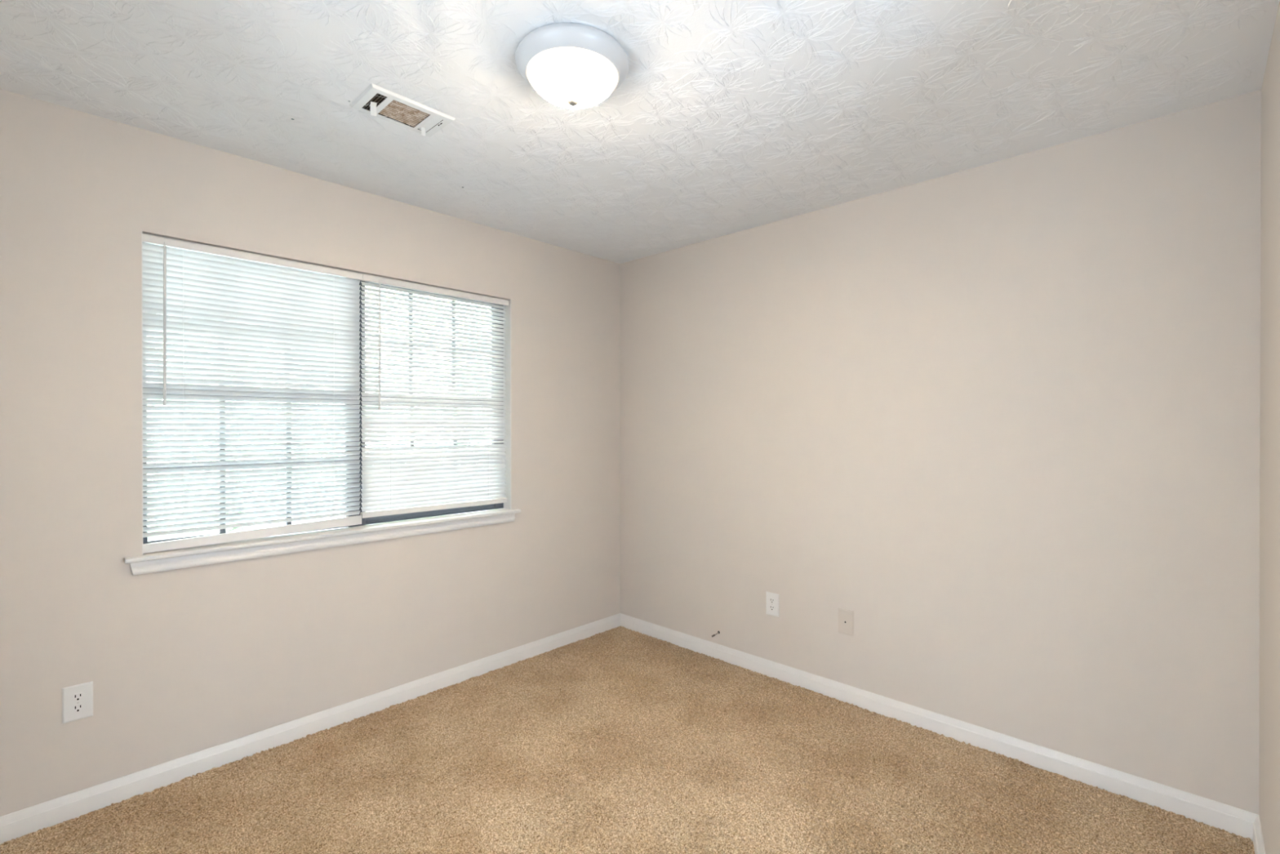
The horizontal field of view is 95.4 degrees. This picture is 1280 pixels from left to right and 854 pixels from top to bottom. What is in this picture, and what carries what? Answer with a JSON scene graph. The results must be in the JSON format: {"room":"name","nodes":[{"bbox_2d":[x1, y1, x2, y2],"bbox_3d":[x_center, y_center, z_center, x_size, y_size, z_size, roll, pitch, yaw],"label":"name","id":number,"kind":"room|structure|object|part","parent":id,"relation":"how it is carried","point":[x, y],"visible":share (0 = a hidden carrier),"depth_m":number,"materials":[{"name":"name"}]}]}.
{"room":"empty bedroom","nodes":[
{"label":"empty bedroom","id":0,"kind":"room"},
{"bbox_2d":[0,88,620,816],"bbox_3d":[-1.306,0.122,2.784,0.120,2.440,3.520,0,0,43],"label":"wall","id":1,"kind":"structure","parent":0,"point":[181,662],"depth_m":2.26,"materials":[{"name":"paint"}]},
{"bbox_2d":[62,680,93,724],"bbox_3d":[-1.948,0.954,2.017,0.008,0.121,0.077,0,0,43],"label":"wall outlet","id":2,"kind":"object","parent":1,"relation":"attached to","point":[77,700],"visible":1,"depth_m":2.01,"materials":[{"name":"white plastic"}]},
{"bbox_2d":[71,702,84,713],"bbox_3d":[-1.945,0.973,2.015,0.002,0.028,0.034,0,0,43],"label":"receptacle","id":3,"kind":"object","parent":2,"relation":"attached to","point":[76,708],"depth_m":2.01,"materials":[{"name":"white plastic"}]},
{"bbox_2d":[71,692,84,702],"bbox_3d":[-1.945,0.934,2.015,0.002,0.028,0.034,0,0,43],"label":"receptacle","id":4,"kind":"object","parent":2,"relation":"attached to","point":[75,696],"depth_m":2.01,"materials":[{"name":"white plastic"}]},
{"bbox_2d":[141,231,142,555],"bbox_3d":[-1.858,-0.124,2.168,0.074,1.192,0.002,0,0,43],"label":"trim","id":5,"kind":"structure","parent":1,"relation":"attached to","point":[141,231],"depth_m":2.14,"materials":[{"name":"paint"}]},
{"bbox_2d":[0,613,620,844],"bbox_3d":[-1.257,1.307,2.741,0.014,0.091,3.280,0,0,43],"label":"baseboard","id":6,"kind":"structure","parent":1,"relation":"attached to","point":[15,824],"depth_m":2.39,"materials":[{"name":"paint"}]},
{"bbox_2d":[129,513,515,575],"bbox_3d":[-1.281,0.514,2.714,0.015,0.047,1.658,0,0,43],"label":"trim","id":7,"kind":"structure","parent":1,"relation":"attached to","point":[178,562],"depth_m":2.52,"materials":[{"name":"paint"}]},
{"bbox_2d":[124,508,520,564],"bbox_3d":[-1.299,0.480,2.737,0.105,0.019,1.696,0,0,43],"label":"window sill","id":8,"kind":"structure","parent":1,"relation":"attached to","point":[268,540],"depth_m":2.54,"materials":[{"name":"paint"}]},
{"bbox_2d":[142,242,503,543],"bbox_3d":[-1.348,-0.126,2.786,0.048,1.192,1.602,0,0,43],"label":"window","id":9,"kind":"structure","parent":1,"relation":"in","point":[366,521],"depth_m":2.78,"materials":[{"name":"plastic"}]},
{"bbox_3d":[-1.645,-0.406,2.491,0.016,0.583,0.727,0,0,43],"label":"sash","id":10,"kind":"part","parent":9,"relation":"part of","materials":[{"name":"plastic"}]},
{"bbox_3d":[-1.633,0.149,2.480,0.016,0.616,0.727,0,0,43],"label":"sash","id":11,"kind":"part","parent":9,"relation":"part of","materials":[{"name":"plastic"}]},
{"bbox_2d":[142,232,362,553],"bbox_3d":[-1.572,-0.126,2.439,0.056,1.189,0.786,0,0,43],"label":"mini blind","id":12,"kind":"object","parent":9,"relation":"attached to","point":[191,286],"visible":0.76,"depth_m":2.40,"materials":[{"name":"plastic"}]},
{"bbox_3d":[-1.767,-0.126,2.253,0.001,1.121,0.028,0,0,-38],"label":"ladder cord","id":13,"kind":"part","parent":12,"relation":"part of","materials":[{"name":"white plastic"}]},
{"bbox_3d":[-1.582,0.441,2.449,0.030,0.054,0.784,0,0,43],"label":"rail","id":14,"kind":"part","parent":12,"relation":"part of","materials":[{"name":"plastic"}]},
{"bbox_3d":[-1.094,-0.407,3.072,0.016,0.583,0.717,0,0,43],"label":"sash","id":15,"kind":"part","parent":9,"relation":"part of","materials":[{"name":"plastic"}]},
{"bbox_3d":[-1.082,0.147,3.062,0.016,0.616,0.717,0,0,43],"label":"sash","id":16,"kind":"part","parent":9,"relation":"part of","materials":[{"name":"plastic"}]},
{"bbox_2d":[360,273,509,518],"bbox_3d":[-1.026,-0.147,3.015,0.056,1.150,0.800,0,0,43],"label":"mini blind","id":17,"kind":"object","parent":9,"relation":"attached to","point":[463,424],"visible":1,"depth_m":2.98,"materials":[{"name":"plastic"}]},
{"bbox_3d":[-1.217,-0.143,2.834,0.001,1.090,0.028,0,0,-38],"label":"ladder cord","id":18,"kind":"part","parent":17,"relation":"part of","materials":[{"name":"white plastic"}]},
{"bbox_3d":[-1.038,0.414,3.024,0.030,0.029,0.792,0,0,43],"label":"rail","id":19,"kind":"part","parent":17,"relation":"part of","materials":[{"name":"plastic"}]},
{"bbox_2d":[503,299,511,509],"bbox_3d":[-0.758,-0.127,3.329,0.074,1.192,0.003,0,0,43],"label":"trim","id":20,"kind":"structure","parent":1,"relation":"attached to","point":[508,308],"depth_m":3.32,"materials":[{"name":"paint"}]},
{"bbox_2d":[0,625,1254,853],"bbox_3d":[-0.186,1.345,1.727,2.965,0.012,3.280,0,0,43],"label":"floor","id":21,"kind":"structure","parent":0,"point":[620,740],"depth_m":2.20,"materials":[{"name":"carpet"}]},
{"bbox_2d":[0,0,1279,263],"bbox_3d":[-0.186,-1.143,1.720,2.965,0.103,3.280,0,0,43],"label":"ceiling","id":22,"kind":"structure","parent":0,"point":[726,117],"depth_m":1.89,"materials":[{"name":"paint"}]},
{"bbox_2d":[349,83,455,137],"bbox_3d":[-0.822,-1.077,2.023,0.186,0.037,0.292,0,0,43],"label":"ceiling vent","id":23,"kind":"object","parent":22,"relation":"in","point":[429,121],"visible":1,"depth_m":2.00,"materials":[{"name":"metal"}]},
{"bbox_3d":[-0.900,-1.073,1.966,0.021,0.030,0.035,0,0,-26],"label":"damper lever","id":24,"kind":"part","parent":23,"relation":"part of","materials":[{"name":"metal"}]},
{"bbox_3d":[-0.790,-1.075,2.119,0.015,0.026,0.006,0,0,-16],"label":"damper lever","id":25,"kind":"part","parent":23,"relation":"part of","materials":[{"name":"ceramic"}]},
{"bbox_2d":[515,22,628,109],"bbox_3d":[-0.200,-1.026,1.730,0.334,0.139,0.334,0,0,43],"label":"ceiling light","id":26,"kind":"object","parent":22,"relation":"attached to","point":[571,65],"visible":1,"depth_m":1.64,"materials":[{"name":"white glass"}]},
{"bbox_3d":[-0.200,-1.008,1.730,0.267,0.081,0.267,0,0,43],"label":"lamp shade","id":27,"kind":"part","parent":26,"relation":"part of","materials":[{"name":"white glass"}]},
{"bbox_2d":[620,89,1261,814],"bbox_3d":[0.983,0.122,2.958,2.965,2.440,0.120,0,0,43],"label":"wall","id":28,"kind":"structure","parent":0,"point":[1002,417],"depth_m":2.42,"materials":[{"name":"paint"}]},
{"bbox_2d":[765,591,778,617],"bbox_3d":[0.711,0.953,3.129,0.077,0.121,0.008,0,0,43],"label":"wall outlet","id":29,"kind":"object","parent":28,"relation":"attached to","point":[771,598],"visible":1,"depth_m":3.13,"materials":[{"name":"white plastic"}]},
{"bbox_2d":[768,604,774,610],"bbox_3d":[0.709,0.972,3.127,0.034,0.028,0.002,0,0,43],"label":"receptacle","id":30,"kind":"object","parent":29,"relation":"attached to","point":[771,607],"depth_m":3.13,"materials":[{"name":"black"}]},
{"bbox_2d":[768,597,774,603],"bbox_3d":[0.709,0.933,3.127,0.034,0.028,0.002,0,0,43],"label":"receptacle","id":31,"kind":"object","parent":29,"relation":"attached to","point":[771,600],"depth_m":3.13,"materials":[{"name":"white plastic"}]},
{"bbox_2d":[838,607,853,635],"bbox_3d":[1.006,0.953,2.849,0.077,0.121,0.009,0,0,43],"label":"cable plate","id":32,"kind":"object","parent":28,"relation":"attached to","point":[846,617],"visible":1,"depth_m":2.85,"materials":[{"name":"paint"}]},
{"bbox_2d":[620,613,1257,840],"bbox_3d":[0.936,1.306,2.912,2.965,0.091,0.014,0,0,43],"label":"baseboard","id":33,"kind":"structure","parent":28,"relation":"attached to","point":[1238,821],"depth_m":2.41,"materials":[{"name":"paint"}]},
{"bbox_2d":[1258,0,1279,853],"bbox_3d":[0.933,0.128,0.663,0.120,2.440,3.520,0,0,43],"label":"wall","id":34,"kind":"structure","parent":0,"point":[1269,458],"depth_m":1.64,"materials":[{"name":"paint"}]},
{"bbox_2d":[1253,814,1265,853],"bbox_3d":[1.531,1.310,1.395,0.014,0.091,1.400,0,0,43],"label":"baseboard","id":35,"kind":"structure","parent":34,"relation":"attached to","point":[1258,841],"depth_m":1.82,"materials":[{"name":"paint"}]},
{"label":"outside","id":36,"kind":"structure","parent":0,"visible":0},
{"bbox_2d":[158,468,488,539],"bbox_3d":[-8.858,2.045,10.827,21.860,0.050,26.000,0,0,43],"label":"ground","id":37,"kind":"structure","parent":36,"point":[264,526],"depth_m":14.12,"materials":[{"name":"white"}]},
{"bbox_2d":[146,285,497,540],"bbox_3d":[-4.516,-0.822,10.140,5.467,5.799,14.098,0,0,43],"label":"foliage","id":38,"kind":"object","parent":37,"relation":"on","point":[242,528],"visible":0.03,"depth_m":8.38,"materials":[{"name":"green plant"}]}
]}

